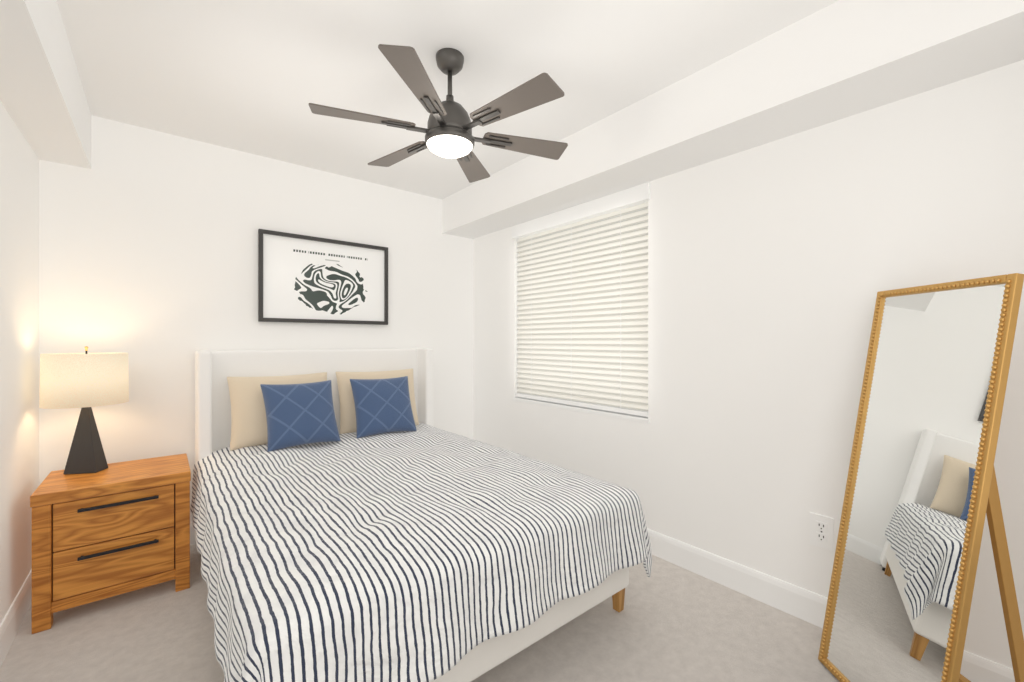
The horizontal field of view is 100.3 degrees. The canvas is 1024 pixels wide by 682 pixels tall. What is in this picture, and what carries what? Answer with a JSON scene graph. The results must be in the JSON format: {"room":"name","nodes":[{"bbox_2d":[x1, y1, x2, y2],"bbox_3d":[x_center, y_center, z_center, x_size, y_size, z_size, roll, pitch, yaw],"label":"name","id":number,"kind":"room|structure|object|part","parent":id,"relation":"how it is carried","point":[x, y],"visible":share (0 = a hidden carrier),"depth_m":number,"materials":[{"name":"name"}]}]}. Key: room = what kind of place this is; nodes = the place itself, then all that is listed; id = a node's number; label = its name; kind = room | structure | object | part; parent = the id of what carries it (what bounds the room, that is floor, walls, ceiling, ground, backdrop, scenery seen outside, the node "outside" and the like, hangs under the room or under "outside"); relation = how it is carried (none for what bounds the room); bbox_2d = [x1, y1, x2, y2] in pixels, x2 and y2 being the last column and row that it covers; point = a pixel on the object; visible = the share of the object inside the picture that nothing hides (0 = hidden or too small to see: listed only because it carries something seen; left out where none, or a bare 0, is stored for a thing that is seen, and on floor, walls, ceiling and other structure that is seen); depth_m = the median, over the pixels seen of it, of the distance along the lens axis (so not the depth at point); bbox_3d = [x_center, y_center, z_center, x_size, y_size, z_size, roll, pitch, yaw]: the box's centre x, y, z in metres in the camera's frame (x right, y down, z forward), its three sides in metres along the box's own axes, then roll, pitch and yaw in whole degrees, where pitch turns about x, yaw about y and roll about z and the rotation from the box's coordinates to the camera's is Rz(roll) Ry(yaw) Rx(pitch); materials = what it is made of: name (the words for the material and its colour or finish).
{"room":"bedroom","nodes":[
{"label":"bedroom","id":0,"kind":"room"},
{"bbox_2d":[0,101,38,623],"bbox_3d":[-1.447,0.005,0.838,0.120,2.690,3.950,0,0,-40],"label":"wall","id":1,"kind":"structure","parent":0,"point":[19,321],"depth_m":2.04,"materials":[{"name":"white paint"}]},
{"bbox_2d":[0,569,31,666],"bbox_3d":[-1.396,1.278,0.880,0.015,0.145,3.950,0,0,-39],"label":"baseboard","id":2,"kind":"structure","parent":1,"relation":"attached to","point":[13,619],"depth_m":1.95,"materials":[{"name":"white wood"}]},
{"bbox_2d":[0,0,90,168],"bbox_3d":[-1.320,-1.180,0.943,0.210,0.320,3.950,0,0,-40],"label":"ceiling soffit","id":3,"kind":"structure","parent":0,"point":[43,100],"depth_m":1.77,"materials":[{"name":"white paint"}]},
{"bbox_2d":[39,115,472,522],"bbox_3d":[-1.561,0.005,3.381,3.180,2.690,0.120,0,0,-40],"label":"wall","id":4,"kind":"structure","parent":0,"point":[148,251],"depth_m":2.83,"materials":[{"name":"white paint"}]},
{"bbox_2d":[190,522,195,544],"bbox_3d":[-1.518,1.278,3.329,2.880,0.145,0.015,0,0,-39],"label":"baseboard","id":5,"kind":"structure","parent":4,"relation":"attached to","point":[192,532],"depth_m":2.83,"materials":[{"name":"white wood"}]},
{"bbox_2d":[258,229,387,324],"bbox_3d":[-1.448,-0.472,3.377,0.970,0.665,0.029,0,0,-40],"label":"picture","id":6,"kind":"object","parent":4,"relation":"attached to","point":[305,279],"visible":0.98,"depth_m":3.33,"materials":[{"name":"grey paper"}]},
{"bbox_2d":[0,544,839,681],"bbox_3d":[-0.267,1.380,1.811,3.180,0.060,4.190,0,0,-40],"label":"floor","id":7,"kind":"structure","parent":0,"point":[671,622],"depth_m":1.91,"materials":[{"name":"carpet"}]},
{"bbox_2d":[30,453,190,633],"bbox_3d":[-2.128,1.030,2.323,0.590,0.640,0.502,0,0,-40],"label":"nightstand","id":8,"kind":"object","parent":7,"relation":"on","point":[115,529],"visible":1,"depth_m":2.14,"materials":[{"name":"brown wood"}]},
{"bbox_2d":[39,346,128,474],"bbox_3d":[-2.317,0.368,2.324,0.344,0.681,0.344,0,0,-40],"label":"lamp","id":9,"kind":"object","parent":8,"relation":"on","point":[85,382],"visible":1,"depth_m":2.25,"materials":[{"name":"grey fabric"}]},
{"bbox_3d":[-2.317,0.204,2.324,0.344,0.275,0.344,0,0,-40],"label":"lamp shade","id":10,"kind":"part","parent":9,"relation":"part of","materials":[{"name":"white fabric"}]},
{"bbox_2d":[190,348,651,681],"bbox_3d":[-0.705,0.705,2.442,1.782,1.289,2.389,0,0,-40],"label":"bed","id":11,"kind":"object","parent":7,"relation":"on","point":[357,516],"visible":1,"depth_m":1.75,"materials":[{"name":"fabric"}]},
{"bbox_2d":[226,372,332,450],"bbox_3d":[-1.591,0.465,2.962,0.664,0.485,0.220,0,0,-40],"label":"pillow","id":12,"kind":"object","parent":11,"relation":"on","point":[246,421],"depth_m":2.80,"materials":[{"name":"fabric"}]},
{"bbox_2d":[260,380,340,452],"bbox_3d":[-1.406,0.485,2.855,0.479,0.429,0.246,0,0,-40],"label":"pillow","id":13,"kind":"object","parent":11,"relation":"on","point":[292,416],"depth_m":2.79,"materials":[{"name":"blue fabric"}]},
{"bbox_2d":[335,368,418,434],"bbox_3d":[-1.058,0.465,3.400,0.664,0.485,0.220,0,0,-40],"label":"pillow","id":14,"kind":"object","parent":11,"relation":"on","point":[345,414],"depth_m":3.31,"materials":[{"name":"fabric"}]},
{"bbox_2d":[349,376,416,438],"bbox_3d":[-0.966,0.485,3.217,0.482,0.429,0.250,0,0,-40],"label":"pillow","id":15,"kind":"object","parent":11,"relation":"on","point":[378,408],"depth_m":3.15,"materials":[{"name":"blue fabric"}]},
{"bbox_2d":[818,273,1023,681],"bbox_3d":[1.519,0.570,1.555,0.464,1.555,0.498,0,0,0],"label":"mirror","id":16,"kind":"object","parent":7,"relation":"on","point":[921,501],"visible":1,"depth_m":1.49,"materials":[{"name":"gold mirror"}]},
{"bbox_2d":[57,0,838,198],"bbox_3d":[-0.267,-1.380,1.811,3.180,0.080,4.190,0,0,-40],"label":"ceiling","id":17,"kind":"structure","parent":0,"point":[256,77],"depth_m":2.06,"materials":[{"name":"white paint"}]},
{"bbox_2d":[309,44,567,182],"bbox_3d":[-0.293,-1.111,2.016,1.170,0.455,1.191,0,0,-40],"label":"fan","id":18,"kind":"object","parent":17,"relation":"hanging from","point":[448,129],"visible":1,"depth_m":1.92,"materials":[{"name":"grey wood"}]},
{"bbox_2d":[442,0,1023,238],"bbox_3d":[0.731,-1.180,2.633,0.355,0.320,3.950,0,0,-40],"label":"ceiling soffit","id":19,"kind":"object","parent":17,"relation":"attached to","point":[838,60],"depth_m":1.93,"materials":[{"name":"white paint"}]},
{"bbox_2d":[473,60,1023,668],"bbox_3d":[0.914,0.005,2.784,0.120,2.690,3.950,0,0,-40],"label":"wall","id":20,"kind":"structure","parent":0,"point":[775,266],"depth_m":2.13,"materials":[{"name":"white paint"}]},
{"bbox_2d":[513,208,649,423],"bbox_3d":[0.514,-0.250,3.307,0.192,2.100,1.935,0,0,-40],"label":"window","id":21,"kind":"structure","parent":20,"relation":"in","point":[618,415],"depth_m":3.16,"materials":[{"name":"white"}]},
{"bbox_2d":[512,183,649,416],"bbox_3d":[0.460,-0.259,3.262,0.072,1.494,1.363,0,0,-40],"label":"window blinds","id":22,"kind":"object","parent":21,"relation":"attached to","point":[582,328],"visible":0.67,"depth_m":3.15,"materials":[{"name":"white plastic"}]},
{"bbox_2d":[810,512,833,550],"bbox_3d":[1.462,0.900,2.017,0.009,0.151,0.094,0,0,-40],"label":"electrical outlet","id":23,"kind":"object","parent":20,"relation":"attached to","point":[821,531],"visible":1,"depth_m":2.01,"materials":[{"name":"white plastic"}]},
{"bbox_2d":[647,529,1014,681],"bbox_3d":[0.862,1.278,2.741,0.015,0.145,3.950,0,0,-39],"label":"baseboard","id":24,"kind":"structure","parent":20,"relation":"attached to","point":[797,601],"depth_m":2.20,"materials":[{"name":"white wood"}]}
]}

